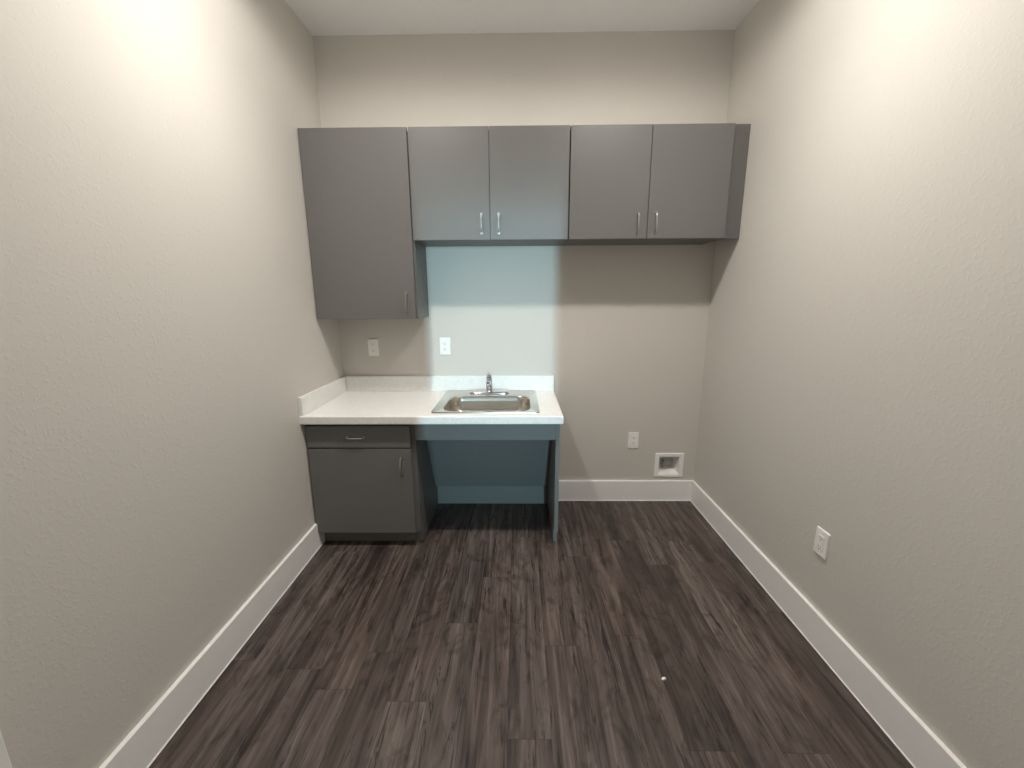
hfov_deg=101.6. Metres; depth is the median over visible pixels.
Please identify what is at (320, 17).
ceiling
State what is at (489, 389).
faucet
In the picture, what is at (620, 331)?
wall
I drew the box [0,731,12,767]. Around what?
trim
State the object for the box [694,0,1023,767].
wall
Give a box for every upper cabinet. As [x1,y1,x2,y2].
[298,127,428,318]
[408,125,569,246]
[563,123,750,245]
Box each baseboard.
[99,523,325,767]
[558,480,691,500]
[690,480,966,767]
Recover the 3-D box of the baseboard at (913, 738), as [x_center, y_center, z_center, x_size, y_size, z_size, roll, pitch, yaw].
[1.300,1.116,1.504,0.020,0.155,3.208,0,12,1]
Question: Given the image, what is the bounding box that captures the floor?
[149,501,913,767]
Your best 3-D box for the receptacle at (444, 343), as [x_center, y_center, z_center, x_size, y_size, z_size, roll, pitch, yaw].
[-0.460,-0.258,2.865,0.033,0.067,0.002,0,12,1]
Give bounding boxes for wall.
[0,0,343,767]
[313,30,734,479]
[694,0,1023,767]
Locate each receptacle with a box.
[370,343,375,351]
[442,341,447,350]
[631,436,635,444]
[816,534,824,551]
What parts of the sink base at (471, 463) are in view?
sloped panel, panel, panel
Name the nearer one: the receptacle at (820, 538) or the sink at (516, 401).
the receptacle at (820, 538)
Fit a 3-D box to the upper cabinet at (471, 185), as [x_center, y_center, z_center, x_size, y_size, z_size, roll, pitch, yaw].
[-0.123,-1.158,2.498,0.896,0.598,0.349,0,12,1]
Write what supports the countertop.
on the base cabinet at (370, 482)
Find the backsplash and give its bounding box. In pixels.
[343,375,553,390]
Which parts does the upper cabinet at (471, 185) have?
door, handle, door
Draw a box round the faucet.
[470,373,508,393]
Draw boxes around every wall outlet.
[367,339,378,355]
[439,338,450,354]
[628,432,638,447]
[813,526,830,559]
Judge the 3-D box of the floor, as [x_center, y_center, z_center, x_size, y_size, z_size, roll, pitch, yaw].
[0.059,1.219,1.543,2.744,0.050,3.448,0,12,1]
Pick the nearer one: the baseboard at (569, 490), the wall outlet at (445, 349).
the wall outlet at (445, 349)
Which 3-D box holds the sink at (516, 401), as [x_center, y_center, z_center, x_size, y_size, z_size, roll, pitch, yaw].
[-0.148,0.166,2.652,0.622,0.131,0.555,0,12,1]
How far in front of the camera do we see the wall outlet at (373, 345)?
2.87 m
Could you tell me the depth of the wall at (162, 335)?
1.34 m
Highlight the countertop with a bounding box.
[297,375,563,424]
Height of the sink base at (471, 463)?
0.786 m
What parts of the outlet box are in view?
plate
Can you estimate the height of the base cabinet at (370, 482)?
0.786 m
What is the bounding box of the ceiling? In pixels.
[285,0,758,35]
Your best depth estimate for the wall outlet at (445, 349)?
2.87 m
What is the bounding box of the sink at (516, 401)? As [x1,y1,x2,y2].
[431,390,539,412]
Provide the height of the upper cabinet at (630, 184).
0.598 m
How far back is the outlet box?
3.04 m
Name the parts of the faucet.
spout, deck plate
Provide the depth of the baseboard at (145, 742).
1.61 m
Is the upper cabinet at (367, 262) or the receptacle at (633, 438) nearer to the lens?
the upper cabinet at (367, 262)
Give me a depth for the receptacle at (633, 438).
2.99 m
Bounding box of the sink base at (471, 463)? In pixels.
[415,424,559,540]
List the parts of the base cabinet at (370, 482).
handle, drawer, door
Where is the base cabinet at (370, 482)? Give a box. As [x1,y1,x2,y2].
[305,424,437,540]
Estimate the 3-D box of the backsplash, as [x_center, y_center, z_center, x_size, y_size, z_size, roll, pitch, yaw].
[-0.443,-0.004,2.917,1.470,0.107,0.020,0,12,1]
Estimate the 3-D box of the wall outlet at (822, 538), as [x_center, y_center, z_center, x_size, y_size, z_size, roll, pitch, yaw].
[1.307,0.672,1.765,0.009,0.118,0.073,0,12,1]
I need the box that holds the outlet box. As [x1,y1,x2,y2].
[654,453,683,476]
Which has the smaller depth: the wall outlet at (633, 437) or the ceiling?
the ceiling
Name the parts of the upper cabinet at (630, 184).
door, handle, handle, door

